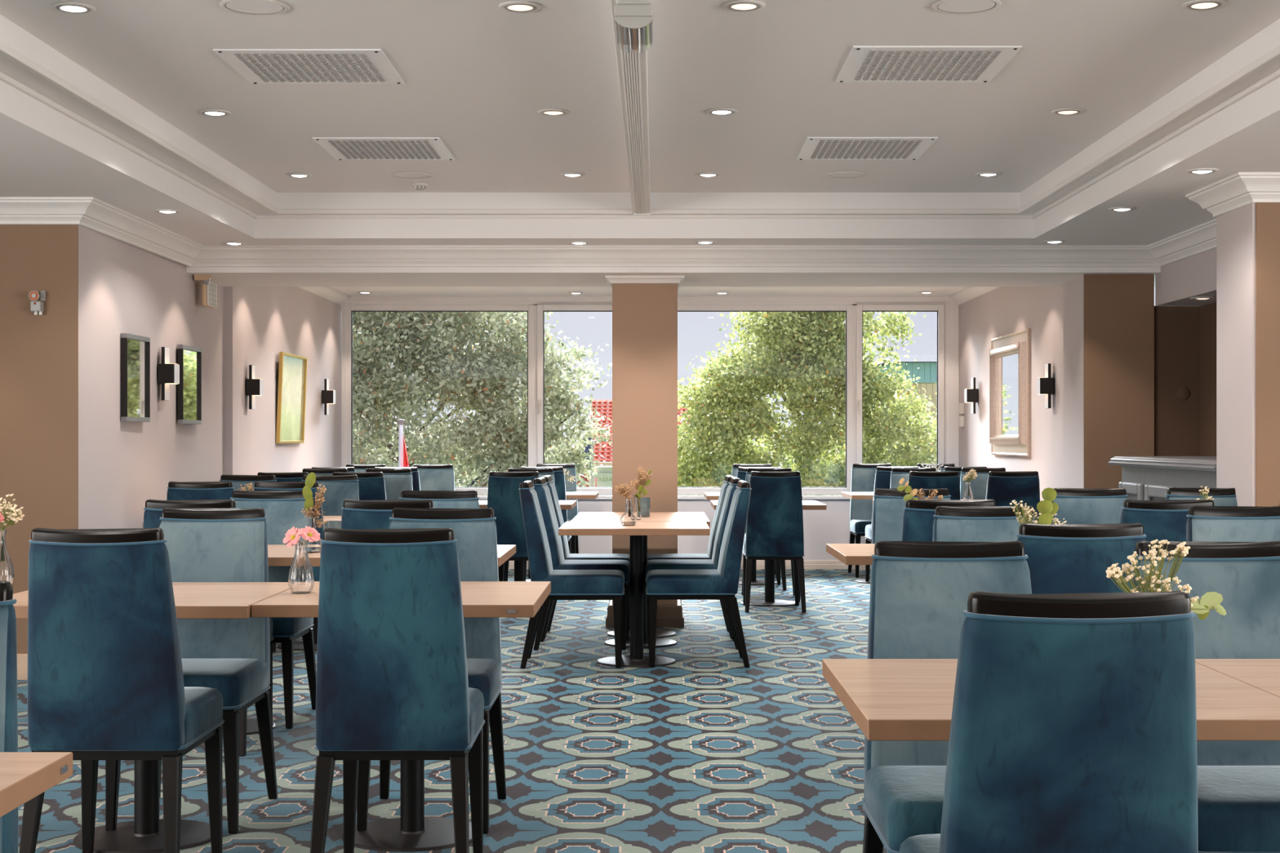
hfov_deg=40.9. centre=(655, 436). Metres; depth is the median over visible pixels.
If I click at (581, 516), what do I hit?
dining table
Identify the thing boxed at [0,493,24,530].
breath
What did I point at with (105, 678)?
dining chair
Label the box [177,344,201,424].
wall mirror
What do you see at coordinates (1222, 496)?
dining chair
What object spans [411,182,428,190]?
smoke detector
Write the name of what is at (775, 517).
dining chair
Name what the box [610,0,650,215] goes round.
ceiling track
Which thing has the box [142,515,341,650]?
dining table
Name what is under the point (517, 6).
recessed light
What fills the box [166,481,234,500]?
dining chair
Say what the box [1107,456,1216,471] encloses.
countertop
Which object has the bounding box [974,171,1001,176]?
recessed light
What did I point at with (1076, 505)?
dining chair
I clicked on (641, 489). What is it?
eucalyptus sprig
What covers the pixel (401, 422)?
flagpole
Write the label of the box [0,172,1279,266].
trim
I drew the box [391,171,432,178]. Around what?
ceiling speaker
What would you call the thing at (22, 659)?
baseboard
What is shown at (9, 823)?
dining chair
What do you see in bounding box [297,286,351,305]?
trim
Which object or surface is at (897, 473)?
dining chair
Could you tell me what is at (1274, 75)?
trim
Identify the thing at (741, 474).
dining chair
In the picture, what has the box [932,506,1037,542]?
dining chair
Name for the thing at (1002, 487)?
dining chair
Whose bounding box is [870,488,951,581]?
dining chair
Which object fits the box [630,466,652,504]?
dried flowers
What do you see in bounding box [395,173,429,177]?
grille
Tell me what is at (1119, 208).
recessed light
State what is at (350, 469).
dining chair
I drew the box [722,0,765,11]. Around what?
recessed light
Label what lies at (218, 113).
recessed light
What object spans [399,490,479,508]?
dining chair
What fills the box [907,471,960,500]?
dining chair
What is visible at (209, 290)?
loudspeaker
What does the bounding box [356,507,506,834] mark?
dining chair
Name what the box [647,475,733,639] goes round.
dining chair
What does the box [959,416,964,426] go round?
control box
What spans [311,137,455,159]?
ceiling vent
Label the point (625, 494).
dried flowers
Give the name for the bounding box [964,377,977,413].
wall sconce
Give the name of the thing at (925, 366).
industrial building
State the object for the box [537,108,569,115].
recessed light
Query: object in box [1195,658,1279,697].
dining table
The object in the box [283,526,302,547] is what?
daisy
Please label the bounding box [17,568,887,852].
floor
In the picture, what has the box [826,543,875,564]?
dining table
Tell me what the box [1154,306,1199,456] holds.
wall niche
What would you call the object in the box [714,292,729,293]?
recessed light
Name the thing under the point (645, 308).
column
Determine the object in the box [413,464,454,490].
dining chair
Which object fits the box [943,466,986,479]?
dining chair
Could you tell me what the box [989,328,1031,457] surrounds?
ornate mirror
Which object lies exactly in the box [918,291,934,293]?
recessed light
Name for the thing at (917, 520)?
dining chair
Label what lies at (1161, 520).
dining chair
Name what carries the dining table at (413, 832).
on the floor
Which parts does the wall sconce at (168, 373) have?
plate, plate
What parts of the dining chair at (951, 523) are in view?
backrest, rail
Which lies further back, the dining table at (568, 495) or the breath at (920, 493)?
the dining table at (568, 495)
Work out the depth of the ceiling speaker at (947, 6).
5.78 m
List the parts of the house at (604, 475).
cornice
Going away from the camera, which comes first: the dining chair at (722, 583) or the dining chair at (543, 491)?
the dining chair at (722, 583)
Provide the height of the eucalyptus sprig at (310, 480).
0.292 m
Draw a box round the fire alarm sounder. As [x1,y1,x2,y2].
[28,290,45,315]
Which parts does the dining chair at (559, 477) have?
leg, rail, backrest, leg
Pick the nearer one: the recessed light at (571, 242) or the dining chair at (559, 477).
the recessed light at (571, 242)
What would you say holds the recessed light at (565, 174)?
in the ceiling at (477, 75)
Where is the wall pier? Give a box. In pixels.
[1062,275,1083,488]
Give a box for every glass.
[324,520,341,529]
[638,497,649,516]
[996,353,1019,434]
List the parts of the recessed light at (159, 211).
bulb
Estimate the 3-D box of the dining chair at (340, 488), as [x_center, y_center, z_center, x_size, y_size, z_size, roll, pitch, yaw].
[-2.070,0.736,10.643,0.428,0.989,0.574,0,0,1]
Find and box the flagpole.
[396,419,404,466]
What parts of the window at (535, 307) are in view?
fixed light frame, handle, opening sash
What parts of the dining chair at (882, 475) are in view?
leg, seat, backrest, rail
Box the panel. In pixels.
[1121,466,1216,500]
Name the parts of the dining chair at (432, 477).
rail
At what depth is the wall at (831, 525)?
15.94 m
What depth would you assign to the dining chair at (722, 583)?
9.13 m
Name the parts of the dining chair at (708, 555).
leg, seat, backrest, leg, leg, rail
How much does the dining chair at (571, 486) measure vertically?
0.989 m
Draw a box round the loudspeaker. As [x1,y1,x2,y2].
[194,274,217,308]
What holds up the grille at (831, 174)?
attached to the ceiling speaker at (846, 174)
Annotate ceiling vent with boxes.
[213,48,404,84]
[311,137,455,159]
[795,137,937,159]
[835,45,1022,82]
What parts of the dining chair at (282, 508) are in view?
rail, backrest, leg, seat frame, seat, leg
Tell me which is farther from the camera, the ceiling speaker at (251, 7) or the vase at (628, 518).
the vase at (628, 518)
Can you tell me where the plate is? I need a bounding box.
[1176,386,1189,399]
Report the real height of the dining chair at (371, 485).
0.989 m
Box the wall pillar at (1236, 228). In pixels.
[1216,202,1255,506]
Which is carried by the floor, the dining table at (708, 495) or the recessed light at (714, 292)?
the dining table at (708, 495)
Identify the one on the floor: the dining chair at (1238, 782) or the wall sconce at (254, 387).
the dining chair at (1238, 782)
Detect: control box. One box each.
[959,403,964,413]
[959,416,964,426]
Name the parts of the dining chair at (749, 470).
backrest, rail, leg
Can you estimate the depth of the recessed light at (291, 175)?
9.50 m
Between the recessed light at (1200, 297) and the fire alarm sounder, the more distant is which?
the recessed light at (1200, 297)
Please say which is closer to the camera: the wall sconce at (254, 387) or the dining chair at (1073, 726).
the dining chair at (1073, 726)
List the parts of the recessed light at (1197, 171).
bulb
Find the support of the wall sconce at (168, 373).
attached to the wall at (123, 287)
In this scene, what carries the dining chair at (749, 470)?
on the floor
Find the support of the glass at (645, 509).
on the dining table at (581, 516)
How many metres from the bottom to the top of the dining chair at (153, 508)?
0.989 m
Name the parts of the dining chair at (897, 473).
backrest, rail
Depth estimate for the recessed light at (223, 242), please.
10.56 m
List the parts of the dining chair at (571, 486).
leg, rail, backrest, leg, leg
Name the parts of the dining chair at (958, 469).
rail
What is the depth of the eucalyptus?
7.28 m
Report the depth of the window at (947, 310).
15.94 m
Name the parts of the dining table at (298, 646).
plate, column leg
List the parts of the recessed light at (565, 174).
bulb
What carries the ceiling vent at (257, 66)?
in the ceiling at (477, 75)
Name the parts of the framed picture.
frame, frame rail, frame rail, frame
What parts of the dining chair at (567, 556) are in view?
rail, leg, leg, backrest, seat, leg, leg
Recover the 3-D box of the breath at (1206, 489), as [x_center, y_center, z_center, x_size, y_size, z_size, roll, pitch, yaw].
[2.333,0.322,7.301,0.092,0.225,0.070,0,0,0]
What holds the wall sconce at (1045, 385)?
attached to the wall at (1002, 311)
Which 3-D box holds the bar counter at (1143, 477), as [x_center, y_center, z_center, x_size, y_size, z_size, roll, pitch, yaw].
[3.099,0.672,9.401,0.722,1.115,1.962,0,0,0]
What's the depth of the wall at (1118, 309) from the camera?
10.96 m
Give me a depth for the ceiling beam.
11.11 m
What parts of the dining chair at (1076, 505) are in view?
rail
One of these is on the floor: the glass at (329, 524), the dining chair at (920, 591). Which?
the dining chair at (920, 591)
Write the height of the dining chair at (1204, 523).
0.989 m
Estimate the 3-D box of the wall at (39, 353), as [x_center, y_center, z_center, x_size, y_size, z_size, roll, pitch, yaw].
[-4.465,-0.035,8.695,3.070,2.530,0.010,0,0,0]
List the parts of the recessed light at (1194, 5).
bulb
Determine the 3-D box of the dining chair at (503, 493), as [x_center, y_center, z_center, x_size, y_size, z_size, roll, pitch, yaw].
[-0.985,0.736,12.197,0.428,0.989,0.574,0,0,1]
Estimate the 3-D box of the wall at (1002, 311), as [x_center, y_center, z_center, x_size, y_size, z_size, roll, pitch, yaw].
[2.970,-0.120,13.830,0.300,2.700,4.520,0,0,0]
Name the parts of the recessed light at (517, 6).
bulb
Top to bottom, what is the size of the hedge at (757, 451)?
3.631 m
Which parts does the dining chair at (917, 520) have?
backrest, rail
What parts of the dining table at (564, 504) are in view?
column leg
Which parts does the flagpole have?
knob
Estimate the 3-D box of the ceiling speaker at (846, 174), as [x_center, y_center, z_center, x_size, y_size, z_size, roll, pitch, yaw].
[1.059,-1.453,9.502,0.232,0.008,0.232,0,0,0]
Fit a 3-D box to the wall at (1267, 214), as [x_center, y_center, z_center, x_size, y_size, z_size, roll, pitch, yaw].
[4.380,-0.010,7.881,3.240,2.480,0.011,0,0,0]
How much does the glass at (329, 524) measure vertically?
0.118 m
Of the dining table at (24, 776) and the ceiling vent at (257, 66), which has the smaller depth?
the dining table at (24, 776)
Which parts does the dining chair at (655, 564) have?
leg, seat, backrest, leg, leg, rail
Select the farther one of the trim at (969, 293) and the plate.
the trim at (969, 293)
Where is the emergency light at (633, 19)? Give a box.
[613,0,653,49]
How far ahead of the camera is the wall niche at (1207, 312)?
10.82 m
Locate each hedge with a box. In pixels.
[353,412,577,495]
[677,412,936,495]
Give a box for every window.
[341,296,612,499]
[677,296,959,499]
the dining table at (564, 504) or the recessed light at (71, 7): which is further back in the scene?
the dining table at (564, 504)
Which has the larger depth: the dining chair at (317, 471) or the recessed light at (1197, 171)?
the dining chair at (317, 471)
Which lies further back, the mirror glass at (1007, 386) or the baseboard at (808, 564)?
the baseboard at (808, 564)
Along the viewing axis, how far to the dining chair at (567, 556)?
10.53 m
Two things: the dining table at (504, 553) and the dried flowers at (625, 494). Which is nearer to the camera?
the dining table at (504, 553)
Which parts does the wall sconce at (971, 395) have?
plate, plate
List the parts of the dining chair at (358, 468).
backrest, rail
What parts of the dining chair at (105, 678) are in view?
leg, leg, rail, backrest, seat frame, leg, seat, leg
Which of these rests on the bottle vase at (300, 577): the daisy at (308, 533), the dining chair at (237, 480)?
the daisy at (308, 533)
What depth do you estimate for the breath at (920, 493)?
7.29 m
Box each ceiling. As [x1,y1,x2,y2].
[0,0,1279,192]
[0,13,1279,214]
[0,77,1279,244]
[330,286,968,296]
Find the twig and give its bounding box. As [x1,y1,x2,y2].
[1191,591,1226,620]
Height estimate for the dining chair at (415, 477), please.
0.989 m
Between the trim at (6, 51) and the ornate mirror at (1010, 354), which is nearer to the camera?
the trim at (6, 51)
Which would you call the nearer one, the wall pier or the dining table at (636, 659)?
the dining table at (636, 659)
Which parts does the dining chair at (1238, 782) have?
backrest, rail, seat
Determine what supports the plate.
attached to the wall niche at (1176, 328)
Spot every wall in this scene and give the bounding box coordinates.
[0,224,78,653]
[78,225,341,528]
[478,499,871,559]
[959,286,1062,501]
[1083,274,1154,488]
[1155,248,1216,306]
[1255,202,1279,506]
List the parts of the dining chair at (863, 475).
leg, seat frame, leg, seat, backrest, rail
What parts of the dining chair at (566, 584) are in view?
rail, leg, leg, backrest, seat, seat frame, leg, leg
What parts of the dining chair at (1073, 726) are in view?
seat, rail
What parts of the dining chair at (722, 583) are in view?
leg, seat, seat frame, leg, backrest, leg, rail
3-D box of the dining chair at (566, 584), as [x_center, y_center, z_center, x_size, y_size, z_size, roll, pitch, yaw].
[-0.456,0.736,9.310,0.574,0.989,0.428,0,0,0]
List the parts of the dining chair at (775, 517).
seat, leg, leg, seat frame, backrest, rail, leg, leg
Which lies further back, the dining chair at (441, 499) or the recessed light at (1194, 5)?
the dining chair at (441, 499)
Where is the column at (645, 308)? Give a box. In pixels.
[604,275,684,627]
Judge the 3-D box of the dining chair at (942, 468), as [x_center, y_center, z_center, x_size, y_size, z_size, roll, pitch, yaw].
[2.530,0.736,15.243,0.428,0.989,0.574,0,0,-1]
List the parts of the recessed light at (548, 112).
bulb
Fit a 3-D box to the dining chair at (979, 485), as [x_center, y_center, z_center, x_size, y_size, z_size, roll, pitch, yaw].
[2.570,0.736,13.193,0.428,0.989,0.574,0,0,0]
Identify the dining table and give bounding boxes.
[0,752,72,817]
[13,582,289,852]
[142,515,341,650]
[220,544,312,735]
[251,581,551,852]
[307,545,515,566]
[478,500,576,581]
[525,492,598,581]
[558,521,710,667]
[570,511,710,648]
[704,492,802,585]
[710,500,826,606]
[822,658,1279,741]
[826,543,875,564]
[841,492,873,583]
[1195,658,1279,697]
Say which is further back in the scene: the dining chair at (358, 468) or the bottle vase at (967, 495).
the dining chair at (358, 468)
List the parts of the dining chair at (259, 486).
leg, rail, backrest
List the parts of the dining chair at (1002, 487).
rail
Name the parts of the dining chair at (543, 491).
rail, leg, leg, backrest, seat, leg, leg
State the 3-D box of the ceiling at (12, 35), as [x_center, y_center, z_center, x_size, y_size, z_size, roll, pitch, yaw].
[0.000,-1.399,3.925,12.000,0.116,13.850,0,0,0]
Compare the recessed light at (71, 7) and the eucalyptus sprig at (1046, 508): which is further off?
the recessed light at (71, 7)
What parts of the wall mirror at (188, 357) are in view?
frame, frame rail, frame rail, glass, frame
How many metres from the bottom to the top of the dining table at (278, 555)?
0.750 m
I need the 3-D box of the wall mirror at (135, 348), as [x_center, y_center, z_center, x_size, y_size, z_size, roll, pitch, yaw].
[-2.922,-0.328,9.635,0.035,0.485,0.430,0,0,0]
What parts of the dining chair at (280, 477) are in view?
rail, backrest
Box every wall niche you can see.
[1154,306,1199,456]
[1200,302,1216,456]
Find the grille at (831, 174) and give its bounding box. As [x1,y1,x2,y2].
[829,172,864,177]
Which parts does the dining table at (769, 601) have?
plate, column leg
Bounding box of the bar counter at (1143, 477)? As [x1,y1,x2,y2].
[1107,456,1216,500]
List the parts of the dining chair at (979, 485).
backrest, rail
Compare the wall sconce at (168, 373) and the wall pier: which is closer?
the wall sconce at (168, 373)
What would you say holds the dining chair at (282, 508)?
on the floor
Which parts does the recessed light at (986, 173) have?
bulb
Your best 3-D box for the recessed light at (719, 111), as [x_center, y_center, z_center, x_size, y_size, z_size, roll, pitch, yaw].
[0.294,-1.457,7.662,0.146,0.024,0.146,0,0,0]
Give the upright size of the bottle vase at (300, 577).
0.159 m
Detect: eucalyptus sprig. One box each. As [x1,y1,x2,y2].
[302,472,315,514]
[635,470,651,511]
[1036,487,1058,524]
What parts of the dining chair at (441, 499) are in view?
rail, backrest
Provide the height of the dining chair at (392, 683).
0.989 m
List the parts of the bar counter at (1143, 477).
door panel, door panel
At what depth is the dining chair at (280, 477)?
11.68 m
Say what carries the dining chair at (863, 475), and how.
on the floor
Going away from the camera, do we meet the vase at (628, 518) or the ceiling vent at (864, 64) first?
the ceiling vent at (864, 64)
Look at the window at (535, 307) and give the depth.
15.94 m
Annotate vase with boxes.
[0,529,13,585]
[288,540,314,593]
[302,517,322,552]
[620,498,636,525]
[963,482,973,499]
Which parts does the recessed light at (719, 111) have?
bulb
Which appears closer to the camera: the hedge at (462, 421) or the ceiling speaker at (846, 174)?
the ceiling speaker at (846, 174)
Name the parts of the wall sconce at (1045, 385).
plate, plate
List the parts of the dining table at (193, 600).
plate, column leg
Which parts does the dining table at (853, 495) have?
plate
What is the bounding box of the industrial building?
[870,355,936,447]
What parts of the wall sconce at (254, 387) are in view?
plate, plate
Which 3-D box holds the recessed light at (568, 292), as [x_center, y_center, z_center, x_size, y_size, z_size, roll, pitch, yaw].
[-0.720,-1.306,15.500,0.146,0.024,0.146,0,0,0]
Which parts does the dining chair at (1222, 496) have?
rail, backrest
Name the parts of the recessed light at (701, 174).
bulb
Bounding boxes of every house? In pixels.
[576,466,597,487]
[590,399,726,495]
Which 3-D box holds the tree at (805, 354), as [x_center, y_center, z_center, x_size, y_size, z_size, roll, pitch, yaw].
[2.194,1.039,26.334,6.972,8.413,3.544,0,0,0]
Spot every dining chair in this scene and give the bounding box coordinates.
[0,580,18,852]
[18,528,224,852]
[105,507,277,834]
[143,499,274,756]
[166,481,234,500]
[219,475,276,490]
[230,490,316,728]
[253,481,324,652]
[257,471,308,481]
[301,475,359,515]
[302,468,347,475]
[310,528,485,852]
[311,466,355,472]
[332,471,386,500]
[341,499,435,529]
[346,464,385,472]
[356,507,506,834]
[365,468,413,500]
[374,466,420,490]
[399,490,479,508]
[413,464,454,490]
[487,471,540,569]
[497,468,554,581]
[518,480,624,668]
[520,466,571,581]
[528,463,578,578]
[533,477,630,650]
[541,475,630,639]
[644,476,742,649]
[645,480,751,667]
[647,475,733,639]
[732,463,777,579]
[737,466,786,591]
[741,467,799,601]
[742,471,806,613]
[848,463,890,577]
[862,541,1031,852]
[864,466,919,582]
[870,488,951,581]
[889,467,936,488]
[898,591,1198,852]
[900,499,995,541]
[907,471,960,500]
[916,463,955,471]
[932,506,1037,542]
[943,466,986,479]
[960,467,1005,499]
[985,471,1039,521]
[1016,523,1146,594]
[1050,488,1128,524]
[1119,499,1213,541]
[1132,541,1279,852]
[1165,487,1237,506]
[1186,506,1279,542]
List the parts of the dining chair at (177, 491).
rail, backrest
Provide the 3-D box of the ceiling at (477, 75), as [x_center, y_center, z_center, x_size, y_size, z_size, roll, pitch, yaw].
[0.000,-1.507,3.950,12.000,0.100,13.900,0,0,0]
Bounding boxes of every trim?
[0,41,1279,213]
[0,68,1279,218]
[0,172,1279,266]
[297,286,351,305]
[948,286,1000,304]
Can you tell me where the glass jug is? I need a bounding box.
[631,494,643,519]
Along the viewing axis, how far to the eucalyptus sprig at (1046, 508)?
5.38 m
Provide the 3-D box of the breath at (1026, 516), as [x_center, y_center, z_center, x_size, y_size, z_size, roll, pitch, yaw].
[1.202,0.317,5.403,0.178,0.236,0.059,0,0,0]
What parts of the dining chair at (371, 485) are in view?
rail, backrest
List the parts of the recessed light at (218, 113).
bulb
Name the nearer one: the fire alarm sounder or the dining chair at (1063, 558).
the dining chair at (1063, 558)
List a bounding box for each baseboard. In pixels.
[17,653,27,679]
[508,560,871,568]
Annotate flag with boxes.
[403,435,408,466]
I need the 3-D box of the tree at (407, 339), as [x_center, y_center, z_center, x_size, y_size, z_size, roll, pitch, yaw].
[-3.775,0.718,24.497,5.098,7.043,1.631,0,0,7]
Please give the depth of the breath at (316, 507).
7.13 m
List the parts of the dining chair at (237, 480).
rail, backrest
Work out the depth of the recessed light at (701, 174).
9.48 m
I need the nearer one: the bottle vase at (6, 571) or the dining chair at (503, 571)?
the bottle vase at (6, 571)
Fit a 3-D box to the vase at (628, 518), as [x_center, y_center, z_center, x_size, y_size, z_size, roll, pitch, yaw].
[-0.147,0.408,9.280,0.088,0.143,0.088,0,0,0]
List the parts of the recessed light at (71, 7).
bulb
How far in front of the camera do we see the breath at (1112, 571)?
3.30 m
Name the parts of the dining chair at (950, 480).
rail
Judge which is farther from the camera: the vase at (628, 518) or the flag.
the flag
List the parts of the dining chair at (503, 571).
leg, leg, rail, backrest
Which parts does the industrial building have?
panel, panel, panel, panel, panel, panel, panel, panel, panel, panel, panel, panel, panel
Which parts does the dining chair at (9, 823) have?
rail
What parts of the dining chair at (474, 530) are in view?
leg, leg, rail, backrest, seat, leg, seat frame, leg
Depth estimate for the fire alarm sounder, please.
8.64 m
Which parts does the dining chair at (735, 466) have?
backrest, rail, leg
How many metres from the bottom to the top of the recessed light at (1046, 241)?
0.024 m
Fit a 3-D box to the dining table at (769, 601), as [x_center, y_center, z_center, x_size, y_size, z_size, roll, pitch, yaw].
[0.809,0.855,12.510,0.792,0.750,0.820,0,0,0]
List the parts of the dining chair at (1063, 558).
rail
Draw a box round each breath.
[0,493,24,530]
[237,482,254,490]
[301,484,327,527]
[563,468,575,482]
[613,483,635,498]
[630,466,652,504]
[915,488,942,500]
[962,468,977,482]
[1009,499,1066,524]
[1106,539,1199,607]
[1196,486,1213,499]
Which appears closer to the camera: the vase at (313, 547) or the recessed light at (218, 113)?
the vase at (313, 547)
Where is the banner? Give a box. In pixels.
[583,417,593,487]
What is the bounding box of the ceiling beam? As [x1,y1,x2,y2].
[186,266,1160,286]
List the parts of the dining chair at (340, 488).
rail, backrest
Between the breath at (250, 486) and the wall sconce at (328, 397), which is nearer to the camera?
the breath at (250, 486)
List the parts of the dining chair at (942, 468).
rail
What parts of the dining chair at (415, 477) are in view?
rail, backrest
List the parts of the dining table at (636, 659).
column leg, plate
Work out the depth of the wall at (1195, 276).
10.35 m
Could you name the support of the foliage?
in the bottle vase
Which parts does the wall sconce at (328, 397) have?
plate, plate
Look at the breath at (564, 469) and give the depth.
14.48 m
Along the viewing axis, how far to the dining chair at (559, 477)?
13.88 m
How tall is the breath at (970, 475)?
0.201 m
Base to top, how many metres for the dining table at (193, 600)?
0.750 m
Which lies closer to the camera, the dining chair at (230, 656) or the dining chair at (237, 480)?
the dining chair at (230, 656)
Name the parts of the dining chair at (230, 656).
leg, leg, rail, backrest, seat, leg, seat frame, leg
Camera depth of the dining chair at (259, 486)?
9.27 m
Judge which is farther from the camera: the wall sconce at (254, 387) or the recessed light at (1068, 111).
the wall sconce at (254, 387)
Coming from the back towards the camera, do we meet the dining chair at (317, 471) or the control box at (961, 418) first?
the control box at (961, 418)
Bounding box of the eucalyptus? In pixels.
[897,478,919,501]
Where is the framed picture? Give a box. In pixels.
[275,351,307,443]
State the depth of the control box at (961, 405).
15.66 m
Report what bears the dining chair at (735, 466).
on the floor
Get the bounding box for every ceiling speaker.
[219,0,289,15]
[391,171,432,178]
[826,170,867,178]
[931,0,1001,14]
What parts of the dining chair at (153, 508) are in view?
backrest, rail, leg, leg, seat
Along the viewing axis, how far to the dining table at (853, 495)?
14.33 m
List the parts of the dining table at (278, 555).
plate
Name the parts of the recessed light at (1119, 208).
bulb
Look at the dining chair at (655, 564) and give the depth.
9.93 m
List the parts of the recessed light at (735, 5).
bulb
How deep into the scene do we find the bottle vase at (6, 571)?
5.28 m
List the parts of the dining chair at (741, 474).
backrest, rail, leg, leg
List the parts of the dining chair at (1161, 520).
backrest, rail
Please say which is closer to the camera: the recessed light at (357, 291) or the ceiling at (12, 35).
the ceiling at (12, 35)
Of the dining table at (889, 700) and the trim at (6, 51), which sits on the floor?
the dining table at (889, 700)
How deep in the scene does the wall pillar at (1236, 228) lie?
8.11 m
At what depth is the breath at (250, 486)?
9.99 m
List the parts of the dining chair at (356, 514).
backrest, rail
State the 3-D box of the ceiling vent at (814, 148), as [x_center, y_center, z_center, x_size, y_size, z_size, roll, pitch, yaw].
[1.052,-1.449,8.645,0.635,0.015,0.650,0,0,0]
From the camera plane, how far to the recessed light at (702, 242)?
10.50 m
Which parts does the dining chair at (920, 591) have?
leg, seat, rail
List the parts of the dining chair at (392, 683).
leg, leg, rail, backrest, seat frame, leg, leg, seat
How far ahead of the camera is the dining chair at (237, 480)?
10.87 m
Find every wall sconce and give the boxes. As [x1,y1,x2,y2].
[158,346,179,400]
[245,364,263,409]
[321,378,335,414]
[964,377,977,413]
[1036,363,1053,408]
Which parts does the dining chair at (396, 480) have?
rail, backrest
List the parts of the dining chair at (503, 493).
rail, seat frame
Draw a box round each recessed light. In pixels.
[50,1,96,13]
[153,208,182,213]
[198,109,231,116]
[222,241,245,244]
[285,173,312,177]
[357,291,373,293]
[498,0,542,13]
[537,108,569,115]
[559,172,585,177]
[567,240,591,244]
[568,292,584,293]
[693,240,717,244]
[694,172,720,177]
[705,107,737,115]
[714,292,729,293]
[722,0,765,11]
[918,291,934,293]
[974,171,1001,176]
[1042,240,1066,243]
[1051,107,1084,115]
[1107,206,1136,211]
[1182,0,1226,10]
[1185,168,1218,173]
[1190,296,1215,299]
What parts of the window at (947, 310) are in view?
fixed light frame, handle, opening sash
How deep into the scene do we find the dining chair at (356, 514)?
6.58 m
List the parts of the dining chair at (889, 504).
rail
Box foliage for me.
[916,461,943,471]
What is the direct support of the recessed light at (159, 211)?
in the ceiling at (44, 152)
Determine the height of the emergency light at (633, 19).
0.165 m
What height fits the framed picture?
0.706 m
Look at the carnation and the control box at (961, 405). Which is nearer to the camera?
the carnation
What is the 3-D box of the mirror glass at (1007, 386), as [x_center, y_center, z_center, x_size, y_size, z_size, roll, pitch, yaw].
[2.809,-0.333,13.580,0.006,0.635,1.070,0,0,0]
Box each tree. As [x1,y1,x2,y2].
[352,311,612,495]
[677,311,936,495]
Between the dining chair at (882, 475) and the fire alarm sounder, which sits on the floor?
the dining chair at (882, 475)
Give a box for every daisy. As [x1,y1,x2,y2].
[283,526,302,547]
[300,526,320,542]
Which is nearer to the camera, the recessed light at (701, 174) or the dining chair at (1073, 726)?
the dining chair at (1073, 726)
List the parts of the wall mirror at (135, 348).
frame, frame rail, frame rail, glass, frame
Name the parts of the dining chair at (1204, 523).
backrest, rail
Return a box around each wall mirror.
[120,333,150,422]
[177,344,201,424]
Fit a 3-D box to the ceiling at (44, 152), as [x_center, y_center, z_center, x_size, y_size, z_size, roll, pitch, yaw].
[0.000,-1.270,3.925,12.000,0.141,13.850,0,0,0]
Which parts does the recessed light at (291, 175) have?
bulb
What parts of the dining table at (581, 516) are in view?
plate, plate, column leg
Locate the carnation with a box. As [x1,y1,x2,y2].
[0,512,4,522]
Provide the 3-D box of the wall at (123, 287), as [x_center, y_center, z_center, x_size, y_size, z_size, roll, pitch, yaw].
[-3.030,-0.120,12.395,0.200,2.700,7.390,0,0,0]
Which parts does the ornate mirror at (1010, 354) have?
frame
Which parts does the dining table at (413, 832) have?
plate, column leg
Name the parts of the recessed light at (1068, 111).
bulb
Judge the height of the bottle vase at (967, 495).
0.142 m
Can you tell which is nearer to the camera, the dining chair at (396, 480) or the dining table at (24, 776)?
the dining table at (24, 776)
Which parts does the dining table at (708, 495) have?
column leg, plate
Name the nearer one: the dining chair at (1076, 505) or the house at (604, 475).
the dining chair at (1076, 505)

